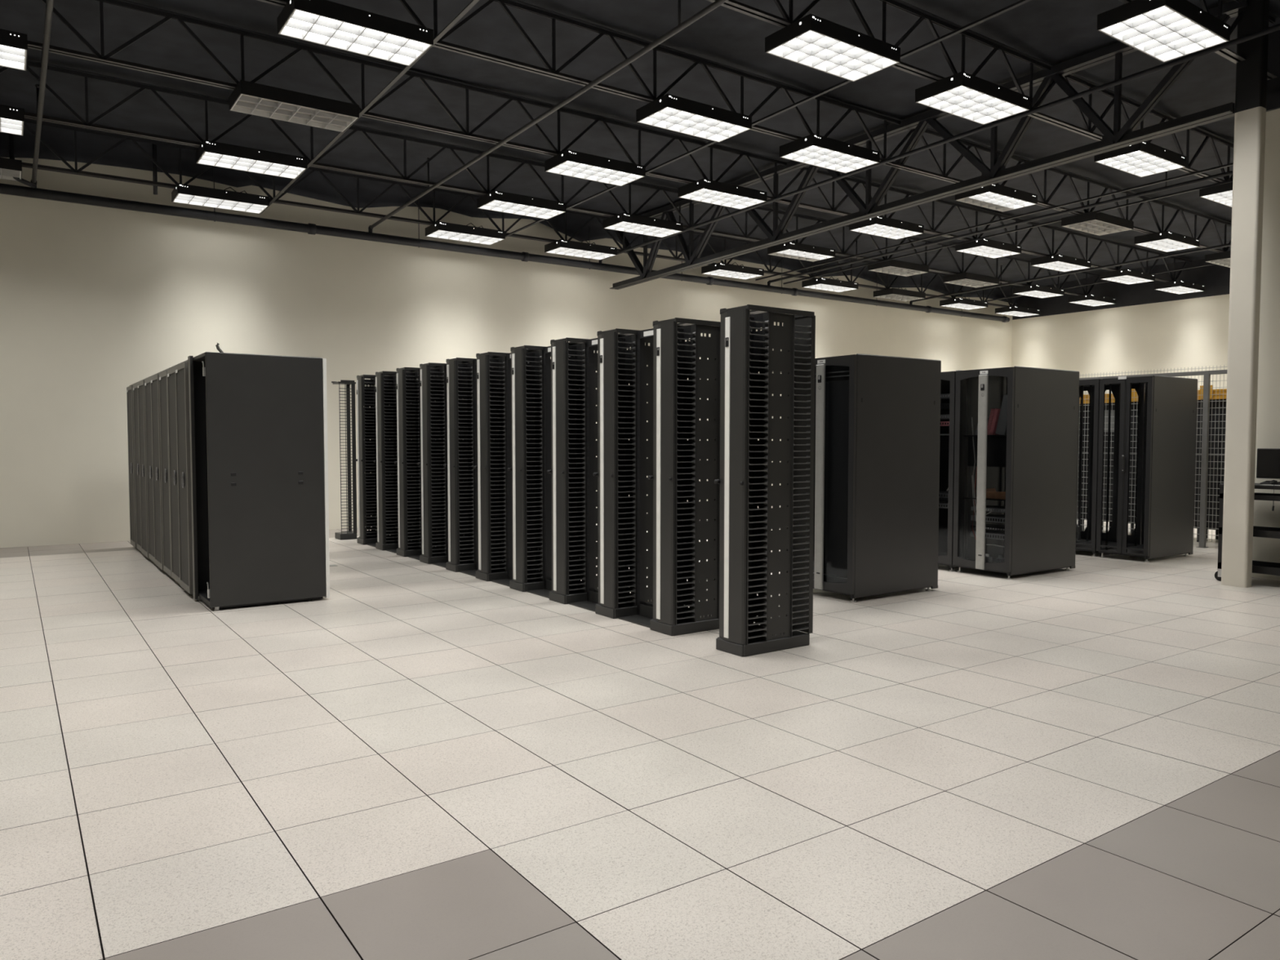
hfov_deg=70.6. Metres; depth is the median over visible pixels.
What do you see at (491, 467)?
rack
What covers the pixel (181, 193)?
ceiling light
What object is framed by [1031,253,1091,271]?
ceiling light
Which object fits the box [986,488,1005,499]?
tray
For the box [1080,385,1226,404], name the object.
fiber raceway
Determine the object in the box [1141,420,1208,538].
bay
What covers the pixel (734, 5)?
joist
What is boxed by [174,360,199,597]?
tall cabinet
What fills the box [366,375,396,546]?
rack
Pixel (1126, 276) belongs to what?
ceiling light
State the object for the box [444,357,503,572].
rack
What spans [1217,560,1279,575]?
shelf
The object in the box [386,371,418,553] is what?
rack
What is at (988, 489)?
tray
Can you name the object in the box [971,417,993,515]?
cable
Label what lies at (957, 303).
ceiling light
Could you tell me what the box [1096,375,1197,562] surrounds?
rack
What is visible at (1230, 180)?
bridging angle
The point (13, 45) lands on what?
ceiling light
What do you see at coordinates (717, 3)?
pipe
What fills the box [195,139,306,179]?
ceiling light
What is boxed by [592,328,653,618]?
rack
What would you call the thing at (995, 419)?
book
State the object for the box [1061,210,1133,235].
ceiling light
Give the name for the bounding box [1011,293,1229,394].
wall
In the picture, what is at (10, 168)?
ceiling light
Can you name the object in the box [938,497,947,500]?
shelf
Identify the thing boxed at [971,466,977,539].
cable
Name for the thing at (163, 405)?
tall cabinet
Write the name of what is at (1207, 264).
bridging angle
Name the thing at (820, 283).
ceiling light
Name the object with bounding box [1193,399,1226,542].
bay
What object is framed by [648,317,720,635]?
rack
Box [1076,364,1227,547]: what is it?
wire fence
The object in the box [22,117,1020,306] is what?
joist
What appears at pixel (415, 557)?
rack
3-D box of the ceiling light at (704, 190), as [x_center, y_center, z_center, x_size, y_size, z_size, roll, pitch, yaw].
[1.219,-4.212,13.300,1.216,0.157,0.586,-2,3,-35]
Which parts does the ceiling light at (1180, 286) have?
louver blade, louver blade, louver blade, louver blade, louver blade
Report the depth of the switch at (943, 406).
10.48 m
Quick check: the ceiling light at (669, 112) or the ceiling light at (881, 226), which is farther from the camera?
the ceiling light at (881, 226)
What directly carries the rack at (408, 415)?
on the floor
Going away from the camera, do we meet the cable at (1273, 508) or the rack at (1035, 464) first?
the cable at (1273, 508)
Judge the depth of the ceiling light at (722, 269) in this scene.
18.76 m
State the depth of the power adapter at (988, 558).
10.10 m
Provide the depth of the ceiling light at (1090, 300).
22.91 m
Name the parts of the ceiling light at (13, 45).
lamp panel, louver blade, louver blade, lamp panel, lamp panel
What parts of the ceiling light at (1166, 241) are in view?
louver blade, louver blade, louver blade, louver blade, louver blade, louver blade, louver blade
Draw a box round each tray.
[986,488,995,491]
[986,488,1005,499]
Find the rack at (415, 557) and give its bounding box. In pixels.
[408,367,442,559]
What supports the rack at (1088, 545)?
on the floor
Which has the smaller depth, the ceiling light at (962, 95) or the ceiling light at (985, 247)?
the ceiling light at (962, 95)
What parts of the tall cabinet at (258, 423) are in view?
post trim, post, panel, kick plate, door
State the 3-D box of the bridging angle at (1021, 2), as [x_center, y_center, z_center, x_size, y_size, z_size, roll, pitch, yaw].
[0.404,-4.208,11.918,0.040,0.250,11.001,-2,3,-35]
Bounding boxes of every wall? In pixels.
[0,156,1013,547]
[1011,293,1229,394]
[1251,108,1279,580]
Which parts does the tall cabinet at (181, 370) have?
perforated panel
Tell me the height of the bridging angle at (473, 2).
0.250 m
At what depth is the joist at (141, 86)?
12.77 m
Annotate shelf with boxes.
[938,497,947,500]
[962,496,1005,501]
[964,435,1006,436]
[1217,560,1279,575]
[1218,525,1279,538]
[1219,483,1279,489]
[1219,492,1279,501]
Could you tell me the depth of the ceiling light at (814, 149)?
11.46 m
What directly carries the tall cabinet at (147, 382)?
on the floor
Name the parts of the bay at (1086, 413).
leg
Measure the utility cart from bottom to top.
1.034 m
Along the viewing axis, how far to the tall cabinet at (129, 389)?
12.27 m
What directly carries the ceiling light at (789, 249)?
hanging from the joist at (141, 86)
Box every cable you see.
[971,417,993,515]
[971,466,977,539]
[971,475,976,520]
[1271,484,1274,511]
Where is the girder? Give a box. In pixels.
[609,0,1247,289]
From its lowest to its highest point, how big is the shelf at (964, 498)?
0.010 m
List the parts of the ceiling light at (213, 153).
louver blade, louver blade, louver blade, louver blade, louver blade, louver blade, louver blade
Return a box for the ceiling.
[0,0,1279,304]
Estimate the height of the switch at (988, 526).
0.030 m
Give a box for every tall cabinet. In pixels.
[126,383,137,547]
[133,381,141,551]
[137,377,148,557]
[144,374,155,563]
[150,371,163,569]
[159,368,171,577]
[167,364,179,583]
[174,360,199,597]
[187,342,329,610]
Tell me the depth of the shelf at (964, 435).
9.93 m
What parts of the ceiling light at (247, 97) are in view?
louver blade, louver blade, lamp panel, louver blade, lamp panel, louver blade, louver blade, lamp panel, louver blade, louver blade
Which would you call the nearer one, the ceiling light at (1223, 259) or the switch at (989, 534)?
the switch at (989, 534)
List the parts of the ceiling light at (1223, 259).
louver blade, louver blade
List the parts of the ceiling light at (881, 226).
louver blade, louver blade, louver blade, louver blade, louver blade, louver blade, louver blade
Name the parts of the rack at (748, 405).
door knob, door, divider plate, plate, door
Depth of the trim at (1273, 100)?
9.56 m
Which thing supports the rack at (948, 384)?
on the floor
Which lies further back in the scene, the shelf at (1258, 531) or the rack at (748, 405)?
the shelf at (1258, 531)
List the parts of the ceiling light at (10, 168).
louver blade, louver blade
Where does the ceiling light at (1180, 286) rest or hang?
hanging from the joist at (97, 57)
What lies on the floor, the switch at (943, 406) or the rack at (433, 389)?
the rack at (433, 389)
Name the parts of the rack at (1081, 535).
equipment rail, panel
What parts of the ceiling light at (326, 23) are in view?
louver blade, louver blade, lamp panel, louver blade, lamp panel, louver blade, louver blade, lamp panel, louver blade, louver blade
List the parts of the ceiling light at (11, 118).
louver blade, louver blade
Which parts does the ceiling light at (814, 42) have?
louver blade, louver blade, lamp panel, louver blade, louver blade, lamp panel, louver blade, lamp panel, louver blade, louver blade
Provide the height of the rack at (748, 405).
2.418 m
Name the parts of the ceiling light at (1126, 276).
louver blade, louver blade, louver blade, louver blade, louver blade, louver blade, louver blade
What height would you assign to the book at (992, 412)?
0.296 m
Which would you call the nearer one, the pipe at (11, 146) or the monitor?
the monitor
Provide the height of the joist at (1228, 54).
0.619 m
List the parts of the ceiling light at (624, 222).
louver blade, louver blade, louver blade, louver blade, louver blade, louver blade, louver blade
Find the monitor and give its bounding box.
[1256,448,1279,484]
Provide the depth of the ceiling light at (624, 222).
14.93 m
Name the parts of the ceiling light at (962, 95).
louver blade, lamp panel, louver blade, louver blade, louver blade, lamp panel, louver blade, louver blade, lamp panel, louver blade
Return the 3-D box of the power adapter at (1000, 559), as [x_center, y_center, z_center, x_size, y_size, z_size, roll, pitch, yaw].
[3.992,0.898,9.993,0.080,0.130,0.060,-2,3,-35]
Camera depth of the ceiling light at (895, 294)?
21.80 m
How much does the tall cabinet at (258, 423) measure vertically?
2.368 m
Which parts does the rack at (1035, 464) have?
panel, door, equipment rail, blanking panel, panel, panel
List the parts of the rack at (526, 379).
door, divider plate, plate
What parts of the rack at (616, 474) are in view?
door, divider plate, plate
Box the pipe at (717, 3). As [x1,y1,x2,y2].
[368,0,728,232]
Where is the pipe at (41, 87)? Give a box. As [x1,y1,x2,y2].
[31,0,53,187]
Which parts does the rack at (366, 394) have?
door, divider plate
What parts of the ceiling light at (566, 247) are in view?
louver blade, louver blade, louver blade, louver blade, louver blade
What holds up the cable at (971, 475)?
attached to the switch at (989, 534)
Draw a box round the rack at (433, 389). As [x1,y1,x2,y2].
[417,362,471,564]
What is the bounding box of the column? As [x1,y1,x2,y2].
[1220,0,1269,587]
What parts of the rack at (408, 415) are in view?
door, divider plate, plate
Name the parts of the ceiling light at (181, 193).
louver blade, louver blade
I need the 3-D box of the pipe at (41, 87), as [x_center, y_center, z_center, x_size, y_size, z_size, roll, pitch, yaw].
[-4.311,-4.073,6.655,0.072,0.735,13.976,-2,3,-35]
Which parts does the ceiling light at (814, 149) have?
louver blade, louver blade, lamp panel, louver blade, louver blade, lamp panel, louver blade, lamp panel, louver blade, louver blade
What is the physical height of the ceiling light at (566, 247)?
0.293 m
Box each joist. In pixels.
[0,59,1100,295]
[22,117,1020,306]
[27,0,1192,282]
[257,0,1231,253]
[706,0,1234,182]
[1118,0,1279,79]
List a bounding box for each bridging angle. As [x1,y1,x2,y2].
[261,0,479,213]
[505,0,1031,237]
[755,162,1233,280]
[783,179,1232,284]
[982,263,1214,302]
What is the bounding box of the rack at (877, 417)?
[813,353,941,602]
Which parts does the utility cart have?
leg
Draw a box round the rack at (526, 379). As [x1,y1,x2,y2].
[507,345,581,591]
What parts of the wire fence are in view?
rail, post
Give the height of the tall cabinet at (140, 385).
2.245 m
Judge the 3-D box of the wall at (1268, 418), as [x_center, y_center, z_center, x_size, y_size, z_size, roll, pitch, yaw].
[9.213,-1.133,6.343,0.200,5.300,8.750,-2,3,-35]
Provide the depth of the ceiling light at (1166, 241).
16.50 m
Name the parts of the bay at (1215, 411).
leg, leg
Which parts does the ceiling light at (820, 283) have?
louver blade, louver blade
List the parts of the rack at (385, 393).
door, divider plate, plate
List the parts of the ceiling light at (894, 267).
louver blade, louver blade, louver blade, louver blade, louver blade, louver blade, louver blade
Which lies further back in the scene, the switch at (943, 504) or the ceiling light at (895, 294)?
the ceiling light at (895, 294)
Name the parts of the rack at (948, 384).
panel, panel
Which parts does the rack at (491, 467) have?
door, divider plate, plate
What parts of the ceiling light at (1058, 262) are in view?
louver blade, louver blade, louver blade, louver blade, louver blade, louver blade, louver blade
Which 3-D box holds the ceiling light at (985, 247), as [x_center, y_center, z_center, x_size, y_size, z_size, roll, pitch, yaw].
[6.579,-4.377,17.044,1.216,0.157,0.586,-2,3,-35]
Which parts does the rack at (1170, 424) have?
equipment rail, handle, lock rod, panel, panel, panel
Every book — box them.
[975,417,989,435]
[986,408,995,435]
[989,408,1000,435]
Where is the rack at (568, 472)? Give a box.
[546,337,598,604]
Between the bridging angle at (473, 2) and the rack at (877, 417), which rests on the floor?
the rack at (877, 417)
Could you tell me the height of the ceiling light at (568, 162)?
0.157 m
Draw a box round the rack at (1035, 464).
[952,365,1079,578]
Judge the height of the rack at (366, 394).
2.418 m
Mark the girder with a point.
(1118, 138)
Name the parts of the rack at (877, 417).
blanking panel, panel, door, panel, panel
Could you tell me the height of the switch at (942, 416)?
0.050 m
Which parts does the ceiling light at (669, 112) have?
louver blade, louver blade, lamp panel, louver blade, louver blade, lamp panel, louver blade, lamp panel, louver blade, louver blade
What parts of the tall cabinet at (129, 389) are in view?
perforated panel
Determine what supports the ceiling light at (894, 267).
hanging from the joist at (141, 86)
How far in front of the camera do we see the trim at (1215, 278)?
22.97 m
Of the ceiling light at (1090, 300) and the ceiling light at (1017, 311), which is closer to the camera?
the ceiling light at (1090, 300)
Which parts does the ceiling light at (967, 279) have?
louver blade, louver blade, louver blade, louver blade, louver blade, louver blade, louver blade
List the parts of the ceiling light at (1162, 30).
louver blade, lamp panel, louver blade, louver blade, louver blade, lamp panel, louver blade, louver blade, lamp panel, louver blade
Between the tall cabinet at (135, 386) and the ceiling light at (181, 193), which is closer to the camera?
the tall cabinet at (135, 386)
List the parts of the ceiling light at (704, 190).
louver blade, louver blade, lamp panel, louver blade, louver blade, louver blade, louver blade, louver blade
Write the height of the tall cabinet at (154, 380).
2.245 m
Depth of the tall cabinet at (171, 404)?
9.25 m
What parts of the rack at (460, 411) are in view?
door, divider plate, plate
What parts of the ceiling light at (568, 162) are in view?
louver blade, louver blade, lamp panel, louver blade, louver blade, lamp panel, louver blade, lamp panel, louver blade, louver blade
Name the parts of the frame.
tip rail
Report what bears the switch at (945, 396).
in the rack at (948, 384)
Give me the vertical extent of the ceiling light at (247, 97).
0.157 m
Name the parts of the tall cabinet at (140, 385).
perforated panel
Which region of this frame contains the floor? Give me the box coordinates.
[0,505,1279,959]
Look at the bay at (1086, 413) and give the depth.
14.62 m
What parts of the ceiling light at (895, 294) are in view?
louver blade, louver blade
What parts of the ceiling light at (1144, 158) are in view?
louver blade, lamp panel, louver blade, louver blade, lamp panel, louver blade, louver blade, louver blade, louver blade, lamp panel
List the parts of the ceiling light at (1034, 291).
louver blade, louver blade, louver blade, louver blade, louver blade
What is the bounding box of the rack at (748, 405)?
[714,304,815,657]
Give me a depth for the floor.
4.11 m
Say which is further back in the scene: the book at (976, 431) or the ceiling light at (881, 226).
the ceiling light at (881, 226)
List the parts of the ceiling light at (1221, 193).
louver blade, louver blade, louver blade, louver blade, louver blade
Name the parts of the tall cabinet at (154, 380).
perforated panel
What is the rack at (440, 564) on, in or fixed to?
on the floor
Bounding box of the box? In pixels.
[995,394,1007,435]
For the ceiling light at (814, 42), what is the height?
0.157 m
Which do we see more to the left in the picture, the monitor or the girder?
the girder
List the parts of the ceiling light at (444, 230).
louver blade, louver blade, louver blade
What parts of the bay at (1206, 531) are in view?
leg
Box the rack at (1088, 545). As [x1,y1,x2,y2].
[1075,378,1145,556]
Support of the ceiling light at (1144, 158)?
hanging from the joist at (734, 5)
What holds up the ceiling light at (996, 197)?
hanging from the joist at (549, 72)
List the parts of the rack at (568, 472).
door, divider plate, plate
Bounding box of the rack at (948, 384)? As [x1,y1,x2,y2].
[937,371,955,571]
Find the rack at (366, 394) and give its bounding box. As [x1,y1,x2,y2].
[355,374,407,544]
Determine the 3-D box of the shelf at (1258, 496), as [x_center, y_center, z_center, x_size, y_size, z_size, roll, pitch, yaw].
[6.698,0.185,9.180,0.460,0.052,1.280,-2,3,-35]
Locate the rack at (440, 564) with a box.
[431,363,470,568]
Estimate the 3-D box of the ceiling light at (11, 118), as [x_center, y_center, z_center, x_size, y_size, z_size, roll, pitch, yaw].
[-7.437,-4.019,9.821,1.216,0.157,0.586,-2,3,-35]
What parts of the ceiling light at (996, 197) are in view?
louver blade, louver blade, louver blade, louver blade, louver blade, louver blade, louver blade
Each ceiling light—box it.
[0,28,27,71]
[0,104,24,135]
[0,156,22,181]
[171,183,269,213]
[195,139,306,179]
[229,80,359,132]
[276,0,433,66]
[425,221,505,244]
[476,190,566,219]
[544,149,645,186]
[544,239,617,259]
[603,213,683,237]
[635,93,751,142]
[677,178,767,209]
[701,262,764,279]
[764,13,900,81]
[767,241,835,262]
[779,133,879,173]
[801,276,857,292]
[848,216,924,239]
[867,259,928,276]
[873,286,925,301]
[915,71,1030,124]
[939,296,987,310]
[942,272,999,287]
[955,183,1037,212]
[955,238,1021,258]
[995,304,1039,316]
[1013,284,1064,297]
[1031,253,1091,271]
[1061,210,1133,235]
[1067,293,1115,306]
[1093,141,1186,177]
[1097,0,1230,62]
[1100,268,1155,284]
[1133,231,1199,252]
[1154,280,1204,293]
[1199,182,1232,207]
[1204,250,1231,267]
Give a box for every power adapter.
[985,553,991,562]
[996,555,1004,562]
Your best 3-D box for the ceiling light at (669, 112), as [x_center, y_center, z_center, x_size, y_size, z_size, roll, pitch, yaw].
[0.623,-4.121,10.297,1.216,0.157,0.586,-2,3,-35]
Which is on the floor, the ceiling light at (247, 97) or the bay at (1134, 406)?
the bay at (1134, 406)
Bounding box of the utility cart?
[1214,483,1279,581]
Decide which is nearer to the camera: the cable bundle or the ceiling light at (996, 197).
the cable bundle
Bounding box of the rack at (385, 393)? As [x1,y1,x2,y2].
[373,371,409,550]
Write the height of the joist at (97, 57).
0.619 m
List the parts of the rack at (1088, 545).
panel, equipment rail, panel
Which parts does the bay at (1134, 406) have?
leg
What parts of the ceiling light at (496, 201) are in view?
louver blade, louver blade, louver blade, louver blade, louver blade, louver blade, louver blade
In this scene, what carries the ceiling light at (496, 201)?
hanging from the joist at (141, 86)
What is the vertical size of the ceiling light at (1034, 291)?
0.157 m
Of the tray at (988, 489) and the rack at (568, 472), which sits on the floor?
the rack at (568, 472)
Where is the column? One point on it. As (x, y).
(1251, 91)
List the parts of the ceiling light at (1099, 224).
louver blade, louver blade, louver blade, louver blade, louver blade, louver blade, louver blade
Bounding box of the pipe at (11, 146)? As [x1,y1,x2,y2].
[8,133,35,187]
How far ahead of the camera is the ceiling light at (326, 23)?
8.02 m
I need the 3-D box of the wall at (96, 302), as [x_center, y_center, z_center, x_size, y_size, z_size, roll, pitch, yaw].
[-0.970,-2.305,17.943,28.650,6.600,0.200,-2,3,-35]
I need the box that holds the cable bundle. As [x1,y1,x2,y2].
[1259,480,1279,484]
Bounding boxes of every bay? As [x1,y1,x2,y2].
[1077,404,1102,531]
[1086,401,1137,534]
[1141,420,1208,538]
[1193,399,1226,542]
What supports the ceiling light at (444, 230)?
hanging from the joist at (134, 139)
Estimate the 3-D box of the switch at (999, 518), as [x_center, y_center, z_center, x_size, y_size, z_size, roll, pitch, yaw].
[4.034,0.434,10.111,0.353,0.060,0.520,-2,3,-35]
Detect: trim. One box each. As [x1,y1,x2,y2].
[1012,258,1230,319]
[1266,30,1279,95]
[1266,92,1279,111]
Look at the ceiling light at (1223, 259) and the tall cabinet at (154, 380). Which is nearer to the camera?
the tall cabinet at (154, 380)
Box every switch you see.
[938,490,948,497]
[938,501,947,508]
[940,393,949,399]
[940,403,949,409]
[940,414,949,419]
[940,421,949,426]
[970,505,1005,512]
[970,513,1004,523]
[970,524,1004,531]
[970,529,1004,540]
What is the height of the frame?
2.380 m
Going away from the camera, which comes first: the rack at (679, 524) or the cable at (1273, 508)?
the rack at (679, 524)
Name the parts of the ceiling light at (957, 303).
louver blade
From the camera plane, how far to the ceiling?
11.77 m
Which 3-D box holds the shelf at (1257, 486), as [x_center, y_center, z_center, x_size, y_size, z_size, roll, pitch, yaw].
[6.698,0.076,9.175,0.470,0.040,1.290,-2,3,-35]
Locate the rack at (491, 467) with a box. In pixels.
[473,351,539,581]
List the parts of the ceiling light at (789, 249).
louver blade, louver blade, louver blade, louver blade, louver blade, louver blade, louver blade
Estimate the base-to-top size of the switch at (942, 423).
0.050 m
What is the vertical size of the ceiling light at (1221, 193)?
0.157 m
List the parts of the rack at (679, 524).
door, divider plate, plate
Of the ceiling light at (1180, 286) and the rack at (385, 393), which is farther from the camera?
the ceiling light at (1180, 286)
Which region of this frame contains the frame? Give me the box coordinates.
[331,379,356,539]
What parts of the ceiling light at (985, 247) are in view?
louver blade, louver blade, louver blade, louver blade, louver blade, louver blade, louver blade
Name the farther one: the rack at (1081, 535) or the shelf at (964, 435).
the rack at (1081, 535)
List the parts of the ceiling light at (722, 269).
louver blade, louver blade, louver blade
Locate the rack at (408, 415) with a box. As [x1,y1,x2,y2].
[394,367,444,556]
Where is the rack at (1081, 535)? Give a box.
[1076,385,1094,542]
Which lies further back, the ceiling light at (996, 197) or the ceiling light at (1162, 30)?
the ceiling light at (996, 197)
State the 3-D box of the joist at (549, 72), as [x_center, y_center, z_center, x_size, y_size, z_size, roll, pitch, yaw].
[3.635,-4.582,12.386,26.350,0.619,0.100,-2,3,-35]
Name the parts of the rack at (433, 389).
door, divider plate, plate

